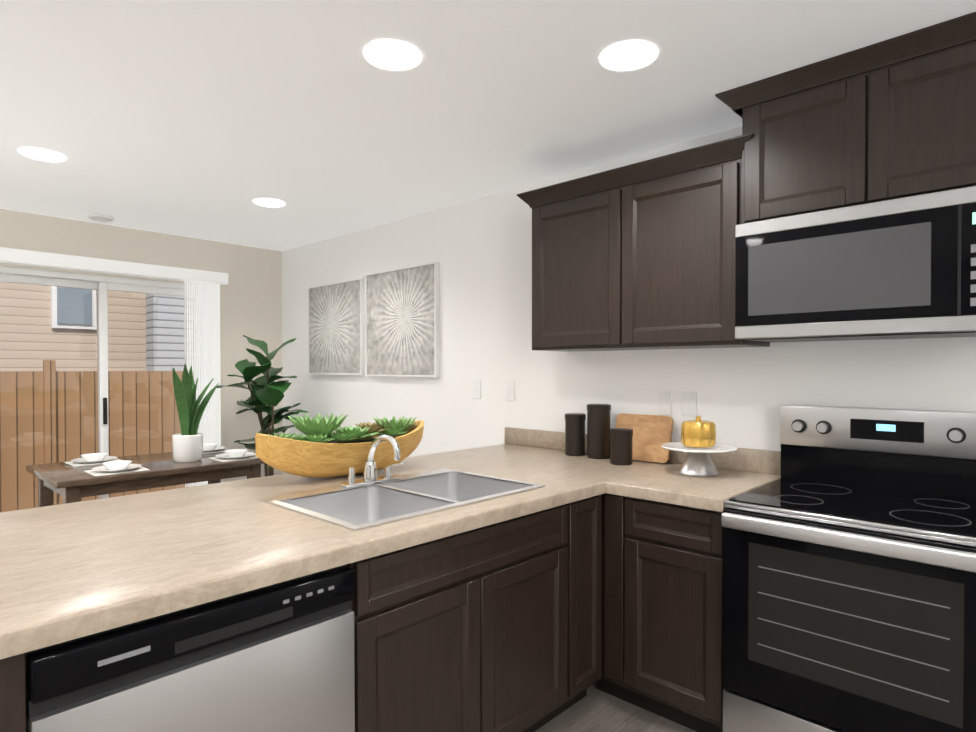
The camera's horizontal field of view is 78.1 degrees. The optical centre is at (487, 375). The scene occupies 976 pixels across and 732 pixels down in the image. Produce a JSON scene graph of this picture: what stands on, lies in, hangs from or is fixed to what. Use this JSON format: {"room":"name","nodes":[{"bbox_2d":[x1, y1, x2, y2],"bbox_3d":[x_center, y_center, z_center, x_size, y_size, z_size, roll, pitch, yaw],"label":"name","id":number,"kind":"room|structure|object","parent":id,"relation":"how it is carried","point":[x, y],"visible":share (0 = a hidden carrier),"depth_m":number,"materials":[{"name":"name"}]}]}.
{"room":"kitchen","nodes":[
{"label":"kitchen","id":0,"kind":"room"},
{"bbox_2d":[0,209,282,481],"bbox_3d":[-2.660,0.090,4.789,0.120,2.440,2.130,1,1,43],"label":"wall","id":1,"kind":"structure","parent":0,"point":[251,299],"depth_m":5.13,"materials":[{"name":"paint"}]},
{"bbox_2d":[0,266,207,511],"bbox_3d":[-2.882,0.283,4.547,0.112,2.060,1.470,1,1,43],"label":"sliding glass door","id":2,"kind":"structure","parent":1,"relation":"in","point":[101,285],"depth_m":4.50,"materials":[{"name":"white glass"}]},
{"bbox_2d":[184,281,220,486],"bbox_3d":[-2.343,0.254,4.945,0.086,2.030,0.288,1,1,43],"label":"vertical blinds","id":3,"kind":"object","parent":2,"relation":"attached to","point":[214,416],"visible":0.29,"depth_m":4.96,"materials":[{"name":"white plastic"}]},
{"bbox_2d":[0,247,227,284],"bbox_3d":[-2.864,-0.805,4.380,0.099,0.090,1.910,1,1,43],"label":"valance","id":4,"kind":"object","parent":1,"relation":"attached to","point":[42,259],"visible":1,"depth_m":4.40,"materials":[{"name":"white"}]},
{"bbox_2d":[0,0,975,250],"bbox_3d":[-0.940,-1.125,0.764,8.130,0.080,5.840,1,1,43],"label":"ceiling","id":5,"kind":"structure","parent":0,"point":[211,120],"depth_m":2.37,"materials":[{"name":"paint"}]},
{"bbox_2d":[18,147,66,161],"bbox_3d":[-2.231,-1.105,3.016,0.195,0.009,0.195,0,1,-2],"label":"recessed light","id":6,"kind":"object","parent":5,"relation":"in","point":[40,154],"depth_m":3.00,"materials":[{"name":"white"}]},
{"bbox_2d":[89,213,113,221],"bbox_3d":[-2.719,-1.108,4.233,0.150,0.030,0.150,1,1,43],"label":"smoke detector","id":7,"kind":"object","parent":5,"relation":"attached to","point":[100,217],"visible":1,"depth_m":4.19,"materials":[{"name":"white plastic"}]},
{"bbox_2d":[253,198,284,206],"bbox_3d":[-1.411,-1.114,3.884,0.195,0.009,0.195,0,1,-2],"label":"recessed light","id":8,"kind":"object","parent":5,"relation":"in","point":[267,202],"depth_m":3.87,"materials":[{"name":"white"}]},
{"bbox_2d":[364,39,421,70],"bbox_3d":[-0.327,-1.094,2.062,0.195,0.009,0.195,0,1,-2],"label":"recessed light","id":9,"kind":"object","parent":5,"relation":"in","point":[398,55],"depth_m":2.05,"materials":[{"name":"white"}]},
{"bbox_2d":[600,40,657,70],"bbox_3d":[0.482,-1.094,2.066,0.195,0.009,0.195,0,1,-2],"label":"recessed light","id":10,"kind":"object","parent":5,"relation":"in","point":[630,55],"depth_m":2.05,"materials":[{"name":"white"}]},
{"bbox_2d":[535,682,695,731],"bbox_3d":[-0.940,1.385,0.792,8.130,0.060,5.840,1,1,43],"label":"floor","id":11,"kind":"structure","parent":0,"point":[595,710],"depth_m":2.34,"materials":[{"name":"grey wood"}]},
{"bbox_2d":[26,448,265,506],"bbox_3d":[-2.183,0.940,3.935,0.820,0.759,1.210,1,1,43],"label":"dining table","id":12,"kind":"object","parent":11,"relation":"on","point":[69,483],"visible":0.5,"depth_m":3.68,"materials":[{"name":"brown wood"}]},
{"bbox_2d":[64,453,117,466],"bbox_3d":[-2.546,0.535,3.895,0.256,0.050,0.280,1,1,43],"label":"place setting","id":13,"kind":"object","parent":12,"relation":"on","point":[76,462],"depth_m":3.86,"materials":[{"name":"white ceramic"}]},
{"bbox_2d":[81,458,149,475],"bbox_3d":[-2.197,0.538,3.566,0.256,0.050,0.280,1,1,43],"label":"place setting","id":14,"kind":"object","parent":12,"relation":"on","point":[113,465],"depth_m":3.55,"materials":[{"name":"white ceramic"}]},
{"bbox_2d":[172,364,218,461],"bbox_3d":[-1.941,0.240,3.966,0.223,0.638,0.332,1,1,43],"label":"snake plant","id":15,"kind":"object","parent":12,"relation":"on","point":[187,443],"visible":1,"depth_m":3.91,"materials":[{"name":"green plant"}]},
{"bbox_2d":[203,443,224,453],"bbox_3d":[-2.059,0.529,4.411,0.256,0.050,0.280,1,1,43],"label":"place setting","id":16,"kind":"object","parent":12,"relation":"on","point":[206,445],"depth_m":4.41,"materials":[{"name":"white ceramic"}]},
{"bbox_2d":[205,447,257,461],"bbox_3d":[-1.710,0.532,4.082,0.256,0.050,0.280,1,1,43],"label":"place setting","id":17,"kind":"object","parent":12,"relation":"on","point":[233,454],"depth_m":4.06,"materials":[{"name":"white ceramic"}]},
{"bbox_2d":[26,565,354,731],"bbox_3d":[-0.811,0.917,1.531,0.668,0.851,0.672,1,1,43],"label":"dishwasher","id":18,"kind":"object","parent":11,"relation":"on","point":[278,657],"visible":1,"depth_m":1.30,"materials":[{"name":"silver metal"}]},
{"bbox_2d":[217,335,308,475],"bbox_3d":[-1.715,0.497,4.679,0.710,1.628,0.599,1,1,43],"label":"fiddle leaf fig","id":19,"kind":"object","parent":11,"relation":"on","point":[266,390],"visible":0.6,"depth_m":4.66,"materials":[{"name":"green plant"}]},
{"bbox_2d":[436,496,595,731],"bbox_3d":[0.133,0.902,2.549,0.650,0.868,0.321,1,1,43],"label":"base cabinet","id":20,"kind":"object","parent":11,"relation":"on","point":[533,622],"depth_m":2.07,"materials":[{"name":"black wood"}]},
{"bbox_2d":[640,499,724,731],"bbox_3d":[0.898,0.903,2.461,0.394,0.868,0.637,1,1,43],"label":"base cabinet","id":21,"kind":"object","parent":11,"relation":"on","point":[681,547],"depth_m":2.21,"materials":[{"name":"black wood"}]},
{"bbox_2d":[0,427,780,659],"bbox_3d":[-0.241,0.420,2.113,1.578,0.392,2.697,1,1,43],"label":"countertop","id":22,"kind":"structure","parent":21,"relation":"on","point":[71,571],"depth_m":1.79,"materials":[{"name":"stone"}]},
{"bbox_2d":[255,413,423,477],"bbox_3d":[-0.595,0.290,2.572,0.330,0.260,0.820,1,1,43],"label":"bowl","id":23,"kind":"object","parent":22,"relation":"on","point":[320,449],"visible":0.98,"depth_m":2.42,"materials":[{"name":"yellow wood"}]},
{"bbox_2d":[339,435,403,487],"bbox_3d":[-0.405,0.320,2.296,0.212,0.195,0.250,1,1,43],"label":"faucet","id":24,"kind":"object","parent":22,"relation":"on","point":[370,479],"depth_m":2.32,"materials":[{"name":"silver metal"}]},
{"bbox_2d":[259,468,544,529],"bbox_3d":[-0.283,0.517,2.184,0.570,0.196,0.860,1,1,43],"label":"sink","id":25,"kind":"object","parent":22,"relation":"in","point":[364,504],"depth_m":2.24,"materials":[{"name":"silver metal"}]},
{"bbox_2d":[565,413,582,455],"bbox_3d":[0.457,0.307,3.154,0.109,0.215,0.109,0,1,-2],"label":"canister","id":26,"kind":"object","parent":22,"relation":"on","point":[573,421],"depth_m":3.11,"materials":[{"name":"black ceramic"}]},
{"bbox_2d":[583,404,610,458],"bbox_3d":[0.562,0.280,3.055,0.121,0.270,0.121,0,1,-2],"label":"canister","id":27,"kind":"object","parent":22,"relation":"on","point":[598,415],"depth_m":3.00,"materials":[{"name":"brown ceramic"}]},
{"bbox_2d":[605,426,632,464],"bbox_3d":[0.631,0.335,2.852,0.109,0.165,0.109,0,1,-2],"label":"canister","id":28,"kind":"object","parent":22,"relation":"on","point":[605,441],"depth_m":2.81,"materials":[{"name":"black ceramic"}]},
{"bbox_2d":[615,413,673,462],"bbox_3d":[0.754,0.302,2.945,0.300,0.223,0.068,1,1,43],"label":"cutting board","id":29,"kind":"object","parent":22,"relation":"on","point":[652,434],"visible":0.69,"depth_m":2.91,"materials":[{"name":"brown wood"}]},
{"bbox_2d":[661,442,736,476],"bbox_3d":[0.904,0.361,2.587,0.310,0.118,0.310,1,1,43],"label":"cake stand","id":30,"kind":"object","parent":22,"relation":"on","point":[697,462],"visible":0.96,"depth_m":2.54,"materials":[{"name":"white ceramic"}]},
{"bbox_2d":[681,416,715,447],"bbox_3d":[0.904,0.237,2.586,0.143,0.128,0.143,1,1,43],"label":"pumpkin","id":31,"kind":"object","parent":30,"relation":"on","point":[698,432],"visible":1,"depth_m":2.53,"materials":[{"name":"gold metal"}]},
{"bbox_2d":[721,404,975,731],"bbox_3d":[1.281,0.732,2.028,0.742,1.211,0.718,1,1,43],"label":"range","id":32,"kind":"object","parent":11,"relation":"on","point":[849,576],"visible":1,"depth_m":1.89,"materials":[{"name":"silver metal"}]},
{"bbox_2d":[282,126,975,473],"bbox_3d":[1.024,0.112,2.857,8.130,2.440,0.120,1,1,43],"label":"wall","id":33,"kind":"structure","parent":0,"point":[479,249],"depth_m":3.56,"materials":[{"name":"paint"}]},
{"bbox_2d":[308,278,364,374],"bbox_3d":[-1.238,-0.381,4.877,0.780,0.740,0.037,1,1,43],"label":"canvas art","id":34,"kind":"object","parent":33,"relation":"attached to","point":[336,328],"visible":0.98,"depth_m":4.83,"materials":[{"name":"fabric"}]},
{"bbox_2d":[365,261,439,376],"bbox_3d":[-0.628,-0.379,4.300,0.800,0.770,0.037,1,1,43],"label":"canvas art","id":35,"kind":"object","parent":33,"relation":"attached to","point":[402,322],"visible":1,"depth_m":4.25,"materials":[{"name":"fabric"}]},
{"bbox_2d":[472,380,480,398],"bbox_3d":[-0.073,0.087,3.800,0.072,0.116,0.009,1,1,43],"label":"outlet","id":36,"kind":"object","parent":33,"relation":"attached to","point":[476,384],"depth_m":3.80,"materials":[{"name":"white plastic"}]},
{"bbox_2d":[505,381,514,399],"bbox_3d":[0.130,0.089,3.608,0.072,0.116,0.009,1,1,43],"label":"outlet","id":37,"kind":"object","parent":33,"relation":"attached to","point":[509,385],"depth_m":3.60,"materials":[{"name":"white plastic"}]},
{"bbox_2d":[525,172,604,351],"bbox_3d":[0.541,-0.529,2.991,0.594,0.798,0.332,1,1,43],"label":"upper cabinet","id":38,"kind":"object","parent":33,"relation":"attached to","point":[568,217],"depth_m":2.91,"materials":[{"name":"black wood"}]},
{"bbox_2d":[658,391,671,414],"bbox_3d":[0.858,0.131,2.922,0.072,0.116,0.007,1,1,43],"label":"outlet","id":39,"kind":"object","parent":33,"relation":"attached to","point":[664,397],"depth_m":2.92,"materials":[{"name":"white plastic"}]},
{"bbox_2d":[605,138,769,350],"bbox_3d":[0.882,-0.525,2.668,0.594,0.798,0.332,1,1,43],"label":"upper cabinet","id":40,"kind":"object","parent":33,"relation":"attached to","point":[639,256],"depth_m":2.55,"materials":[{"name":"black wood"}]},
{"bbox_2d":[682,391,696,415],"bbox_3d":[0.949,0.132,2.837,0.072,0.116,0.007,1,1,43],"label":"outlet","id":41,"kind":"object","parent":33,"relation":"attached to","point":[689,403],"depth_m":2.83,"materials":[{"name":"white plastic"}]},
{"bbox_2d":[733,55,840,231],"bbox_3d":[1.270,-0.838,2.285,0.483,0.520,0.352,1,1,43],"label":"upper cabinet","id":42,"kind":"object","parent":33,"relation":"attached to","point":[787,153],"depth_m":2.21,"materials":[{"name":"black wood"}]},
{"bbox_2d":[841,12,975,206],"bbox_3d":[1.531,-0.835,2.039,0.483,0.520,0.352,1,1,43],"label":"upper cabinet","id":43,"kind":"object","parent":33,"relation":"attached to","point":[908,101],"depth_m":1.95,"materials":[{"name":"black wood"}]},
{"bbox_2d":[735,186,975,341],"bbox_3d":[1.383,-0.354,2.147,0.840,0.437,0.406,1,1,43],"label":"microwave","id":44,"kind":"object","parent":43,"relation":"attached to","point":[901,268],"visible":1,"depth_m":2.00,"materials":[{"name":"silver metal"}]},
{"label":"outside","id":45,"kind":"structure","parent":0,"visible":0},
{"bbox_3d":[-7.885,1.760,7.082,10.580,0.050,22.000,1,1,43],"label":"ground","id":46,"kind":"structure","parent":45,"visible":0},
{"bbox_2d":[0,282,145,370],"bbox_3d":[-9.315,-1.466,4.957,0.370,6.450,17.000,1,1,43],"label":"house","id":47,"kind":"structure","parent":46,"relation":"on","point":[78,330],"depth_m":8.38,"materials":[{"name":"beige"}]},
{"bbox_2d":[0,360,193,511],"bbox_3d":[-5.561,0.797,5.563,0.110,1.910,19.000,1,1,43],"label":"fence","id":48,"kind":"object","parent":46,"relation":"on","point":[30,410],"depth_m":6.61,"materials":[{"name":"brown wood"}]},
{"bbox_2d":[146,293,193,370],"bbox_3d":[-3.272,-0.764,9.230,0.300,4.950,3.500,1,1,43],"label":"house","id":49,"kind":"structure","parent":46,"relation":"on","point":[152,328],"depth_m":7.99,"materials":[{"name":"white wood"}]}
]}

